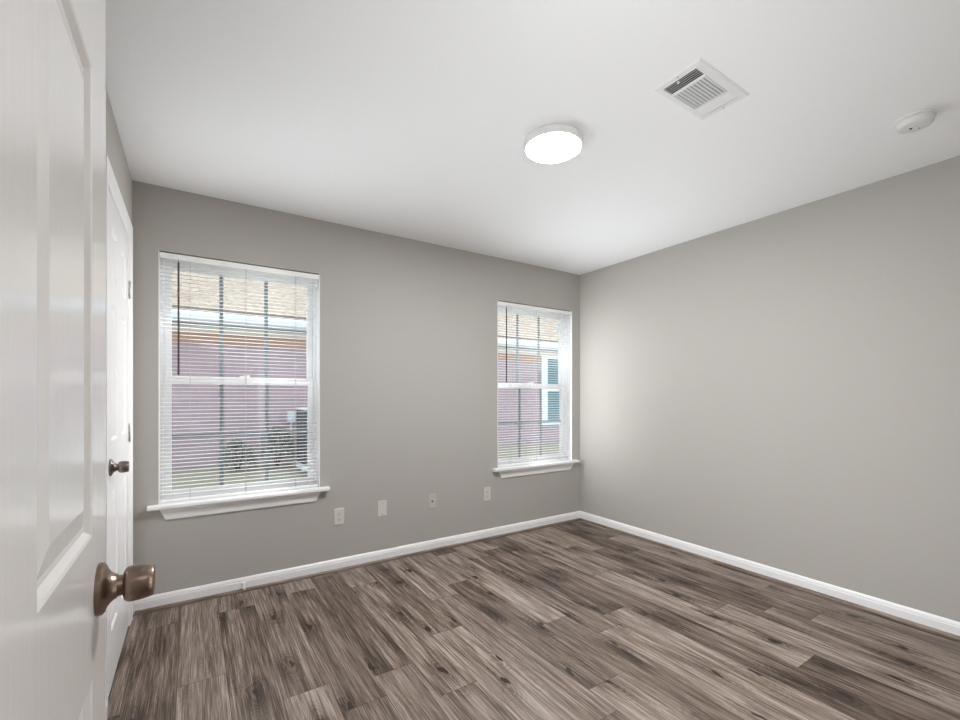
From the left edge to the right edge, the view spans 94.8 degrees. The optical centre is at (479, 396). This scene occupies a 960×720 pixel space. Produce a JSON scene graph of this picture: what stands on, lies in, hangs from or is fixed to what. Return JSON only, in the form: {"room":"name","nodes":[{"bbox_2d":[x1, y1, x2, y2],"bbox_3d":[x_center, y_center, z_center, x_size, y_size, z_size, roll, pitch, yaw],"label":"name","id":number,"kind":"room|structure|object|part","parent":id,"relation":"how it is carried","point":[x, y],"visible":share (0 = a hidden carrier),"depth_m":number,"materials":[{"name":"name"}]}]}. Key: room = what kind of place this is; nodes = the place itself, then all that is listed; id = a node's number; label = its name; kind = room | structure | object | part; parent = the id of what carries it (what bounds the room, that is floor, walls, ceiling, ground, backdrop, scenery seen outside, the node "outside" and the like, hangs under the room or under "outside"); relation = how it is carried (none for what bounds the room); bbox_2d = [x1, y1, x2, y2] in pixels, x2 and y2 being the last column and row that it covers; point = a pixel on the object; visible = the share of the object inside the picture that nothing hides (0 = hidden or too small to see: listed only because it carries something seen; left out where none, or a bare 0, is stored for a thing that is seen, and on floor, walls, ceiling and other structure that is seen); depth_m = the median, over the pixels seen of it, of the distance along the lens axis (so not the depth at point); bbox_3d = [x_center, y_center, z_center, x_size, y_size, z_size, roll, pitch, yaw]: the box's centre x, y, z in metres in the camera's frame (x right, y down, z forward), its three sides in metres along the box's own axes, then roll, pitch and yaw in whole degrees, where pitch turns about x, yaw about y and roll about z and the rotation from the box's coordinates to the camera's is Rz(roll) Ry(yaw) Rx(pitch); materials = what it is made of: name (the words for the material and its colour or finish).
{"room":"empty bedroom","nodes":[
{"label":"empty bedroom","id":0,"kind":"room"},
{"bbox_2d":[106,89,131,223],"bbox_3d":[-1.182,0.000,1.144,0.160,2.440,3.088,0,0,-33],"label":"wall","id":1,"kind":"structure","parent":0,"point":[114,150],"depth_m":2.00,"materials":[{"name":"grey paint"}]},
{"bbox_2d":[108,190,130,695],"bbox_3d":[-1.664,0.185,2.058,0.097,2.045,0.721,0,0,-33],"label":"door","id":2,"kind":"structure","parent":1,"relation":"in","point":[119,285],"depth_m":1.99,"materials":[{"name":"white paint"}]},
{"bbox_3d":[-1.481,0.290,1.834,0.035,0.049,0.049,0,0,-33],"label":"knob","id":3,"kind":"part","parent":2,"relation":"part of","materials":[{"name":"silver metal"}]},
{"bbox_2d":[106,153,132,709],"bbox_3d":[-1.715,0.145,2.019,0.121,2.150,0.880,0,0,-33],"label":"door frame","id":4,"kind":"structure","parent":1,"relation":"attached to","point":[111,183],"depth_m":2.16,"materials":[{"name":"white paint"}]},
{"bbox_2d":[132,180,579,594],"bbox_3d":[-0.517,0.030,3.504,3.771,2.500,0.140,0,0,-33],"label":"wall","id":5,"kind":"structure","parent":0,"point":[409,327],"depth_m":3.22,"materials":[{"name":"grey paint"}]},
{"bbox_2d":[147,250,329,519],"bbox_3d":[-1.506,-0.067,2.837,1.007,1.562,0.207,0,0,-33],"label":"window","id":6,"kind":"structure","parent":5,"relation":"in","point":[208,506],"depth_m":2.82,"materials":[{"name":"white plastic"}]},
{"bbox_3d":[-1.483,0.632,2.802,1.007,0.025,0.122,0,0,-33],"label":"sill","id":7,"kind":"part","parent":6,"relation":"part of","materials":[{"name":"white paint"}]},
{"bbox_3d":[-1.549,-0.453,2.897,0.852,0.735,0.026,0,0,-33],"label":"sash","id":8,"kind":"part","parent":6,"relation":"part of","materials":[{"name":"white plastic"}]},
{"bbox_3d":[-1.531,0.236,2.871,0.852,0.727,0.030,0,0,-33],"label":"sash","id":9,"kind":"part","parent":6,"relation":"part of","materials":[{"name":"white plastic"}]},
{"bbox_2d":[160,252,318,502],"bbox_3d":[-1.489,-0.112,2.806,0.886,1.459,0.048,0,0,-33],"label":"window blind","id":10,"kind":"object","parent":6,"relation":"attached to","point":[166,256],"visible":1,"depth_m":2.77,"materials":[{"name":"white plastic"}]},
{"bbox_3d":[-1.492,0.611,2.811,0.882,0.014,0.025,0,0,-33],"label":"rail","id":11,"kind":"part","parent":10,"relation":"part of","materials":[{"name":"white plastic"}]},
{"bbox_3d":[-1.492,-0.102,2.811,0.002,1.415,0.028,0,0,-33],"label":"ladder cord","id":12,"kind":"part","parent":10,"relation":"part of","materials":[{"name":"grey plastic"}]},
{"bbox_2d":[334,508,343,524],"bbox_3d":[-0.992,0.842,3.106,0.070,0.115,0.008,0,0,-33],"label":"wall outlet","id":13,"kind":"object","parent":5,"relation":"attached to","point":[338,513],"visible":1,"depth_m":3.10,"materials":[{"name":"white plastic"}]},
{"bbox_2d":[133,511,580,613],"bbox_3d":[-0.475,1.179,3.440,3.531,0.083,0.014,0,0,-33],"label":"baseboard","id":14,"kind":"structure","parent":5,"relation":"attached to","point":[175,596],"depth_m":3.06,"materials":[{"name":"white paint"}]},
{"bbox_2d":[135,518,580,614],"bbox_3d":[-0.467,1.211,3.427,3.503,0.018,0.017,0,0,-33],"label":"trim","id":15,"kind":"structure","parent":5,"relation":"attached to","point":[185,602],"depth_m":3.04,"materials":[{"name":"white wood"}]},
{"bbox_2d":[378,500,386,516],"bbox_3d":[-0.728,0.829,3.279,0.070,0.115,0.007,0,0,-33],"label":"blank wall plate","id":16,"kind":"object","parent":5,"relation":"attached to","point":[382,505],"visible":1,"depth_m":3.28,"materials":[{"name":"white plastic"}]},
{"bbox_2d":[428,493,435,508],"bbox_3d":[-0.378,0.828,3.502,0.070,0.115,0.015,0,0,-33],"label":"cable wall plate","id":17,"kind":"object","parent":5,"relation":"attached to","point":[431,497],"visible":1,"depth_m":3.50,"materials":[{"name":"grey plastic"}]},
{"bbox_2d":[484,487,490,500],"bbox_3d":[0.062,0.835,3.794,0.070,0.115,0.008,0,0,-33],"label":"wall outlet","id":18,"kind":"object","parent":5,"relation":"attached to","point":[487,491],"visible":1,"depth_m":3.79,"materials":[{"name":"white plastic"}]},
{"bbox_2d":[492,306,579,477],"bbox_3d":[0.502,-0.067,4.147,1.012,1.562,0.207,0,0,-33],"label":"window","id":19,"kind":"structure","parent":5,"relation":"in","point":[554,466],"depth_m":4.28,"materials":[{"name":"white plastic"}]},
{"bbox_3d":[0.462,-0.453,4.208,0.852,0.735,0.026,0,0,-33],"label":"sash","id":20,"kind":"part","parent":19,"relation":"part of","materials":[{"name":"white plastic"}]},
{"bbox_3d":[0.479,0.236,4.181,0.852,0.727,0.030,0,0,-33],"label":"sash","id":21,"kind":"part","parent":19,"relation":"part of","materials":[{"name":"white plastic"}]},
{"bbox_2d":[498,301,570,466],"bbox_3d":[0.521,-0.112,4.117,0.886,1.459,0.048,0,0,-33],"label":"window blind","id":22,"kind":"object","parent":19,"relation":"attached to","point":[504,304],"visible":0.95,"depth_m":4.11,"materials":[{"name":"white plastic"}]},
{"bbox_3d":[0.518,0.611,4.122,0.882,0.014,0.025,0,0,-33],"label":"rail","id":23,"kind":"part","parent":22,"relation":"part of","materials":[{"name":"white plastic"}]},
{"bbox_3d":[0.518,-0.102,4.122,0.002,1.415,0.028,0,0,-33],"label":"ladder cord","id":24,"kind":"part","parent":22,"relation":"part of","materials":[{"name":"white fabric"}]},
{"bbox_3d":[0.525,0.632,4.111,1.012,0.025,0.122,0,0,-33],"label":"sill","id":25,"kind":"part","parent":19,"relation":"part of","materials":[{"name":"white paint"}]},
{"bbox_2d":[106,0,959,274],"bbox_3d":[0.032,-1.270,1.948,4.551,0.100,3.348,0,0,-33],"label":"ceiling","id":26,"kind":"structure","parent":0,"point":[410,119],"depth_m":1.85,"materials":[{"name":"white paint"}]},
{"bbox_2d":[524,124,582,163],"bbox_3d":[0.349,-1.200,2.102,0.277,0.040,0.277,0,0,-33],"label":"ceiling light","id":27,"kind":"object","parent":26,"relation":"attached to","point":[556,143],"visible":1,"depth_m":2.06,"materials":[{"name":"white plastic"}]},
{"bbox_2d":[653,58,749,119],"bbox_3d":[0.886,-1.213,1.762,0.351,0.014,0.194,0,0,-33],"label":"ceiling vent","id":28,"kind":"object","parent":26,"relation":"in","point":[699,88],"visible":1,"depth_m":1.75,"materials":[{"name":"white metal"}]},
{"bbox_2d":[894,108,936,133],"bbox_3d":[1.903,-1.200,1.929,0.132,0.041,0.132,0,0,-33],"label":"smoke detector","id":29,"kind":"object","parent":26,"relation":"attached to","point":[917,120],"visible":1,"depth_m":1.90,"materials":[{"name":"white plastic"}]},
{"bbox_2d":[107,520,959,719],"bbox_3d":[0.792,1.250,1.560,3.701,0.060,4.748,0,0,-33],"label":"floor","id":30,"kind":"structure","parent":0,"point":[576,620],"depth_m":2.16,"materials":[{"name":"grey wood"}]},
{"bbox_2d":[580,156,959,621],"bbox_3d":[1.926,0.000,3.099,0.120,2.440,3.208,0,0,-33],"label":"wall","id":31,"kind":"structure","parent":0,"point":[781,390],"depth_m":2.80,"materials":[{"name":"grey paint"}]},
{"bbox_2d":[580,511,959,635],"bbox_3d":[1.841,1.179,3.107,0.014,0.083,3.074,0,0,-33],"label":"baseboard","id":32,"kind":"structure","parent":31,"relation":"attached to","point":[921,617],"depth_m":2.80,"materials":[{"name":"white paint"}]},
{"bbox_2d":[580,518,959,640],"bbox_3d":[1.825,1.211,3.104,0.017,0.018,3.027,0,0,-33],"label":"trim","id":33,"kind":"structure","parent":31,"relation":"attached to","point":[953,636],"depth_m":2.79,"materials":[{"name":"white wood"}]},
{"bbox_3d":[1.190,0.000,0.776,3.651,2.440,0.120,0,0,-33],"label":"wall","id":34,"kind":"structure","parent":0,"visible":0},
{"bbox_2d":[0,0,154,719],"bbox_3d":[-0.396,0.188,0.355,0.173,2.040,0.887,0,0,-33],"label":"door","id":35,"kind":"structure","parent":34,"relation":"in","point":[57,584],"depth_m":0.47,"materials":[{"name":"white paint"}]},
{"bbox_3d":[-0.539,0.292,0.697,0.038,0.054,0.054,0,0,-33],"label":"knob","id":36,"kind":"part","parent":35,"relation":"part of","materials":[{"name":"brown metal"}]},
{"label":"outside","id":37,"kind":"structure","parent":0,"visible":0},
{"bbox_2d":[172,441,558,489],"bbox_3d":[-1.375,1.370,9.434,24.000,0.900,10.692,0,0,-33],"label":"lawn","id":38,"kind":"structure","parent":37,"point":[548,444],"depth_m":5.84,"materials":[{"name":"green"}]},
{"bbox_2d":[218,439,256,470],"bbox_3d":[-3.199,0.768,5.818,0.480,0.465,0.343,0,0,-33],"label":"shrub","id":39,"kind":"object","parent":38,"relation":"on","point":[235,444],"visible":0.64,"depth_m":5.78,"materials":[{"name":"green plant"}]},
{"bbox_2d":[257,425,295,467],"bbox_3d":[-2.802,0.692,6.081,0.514,0.616,0.367,0,0,-33],"label":"shrub","id":40,"kind":"object","parent":38,"relation":"on","point":[280,428],"visible":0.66,"depth_m":6.05,"materials":[{"name":"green plant"}]},
{"bbox_2d":[293,407,306,469],"bbox_3d":[-2.160,0.555,6.244,0.800,0.810,0.620,0,0,-33],"label":"air conditioner","id":41,"kind":"object","parent":38,"relation":"on","point":[301,413],"visible":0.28,"depth_m":5.95,"materials":[{"name":"grey metal"}]},
{"bbox_2d":[172,269,558,469],"bbox_3d":[-2.408,-0.919,9.645,19.200,3.878,5.510,0,0,-33],"label":"house","id":42,"kind":"structure","parent":38,"relation":"on","point":[508,397],"depth_m":6.42,"materials":[{"name":"pink brick"}]},
{"bbox_2d":[287,411,295,453],"bbox_3d":[-2.832,0.568,6.615,0.110,0.705,0.100,0,0,-33],"label":"utility box","id":43,"kind":"object","parent":42,"relation":"attached to","point":[288,412],"visible":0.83,"depth_m":6.58,"materials":[{"name":"white metal"}]},
{"bbox_3d":[1.862,-0.160,9.732,1.010,1.320,0.004,0,0,-33],"label":"pane","id":44,"kind":"part","parent":42,"relation":"part of","materials":[{"name":"teal glass"}]}
]}

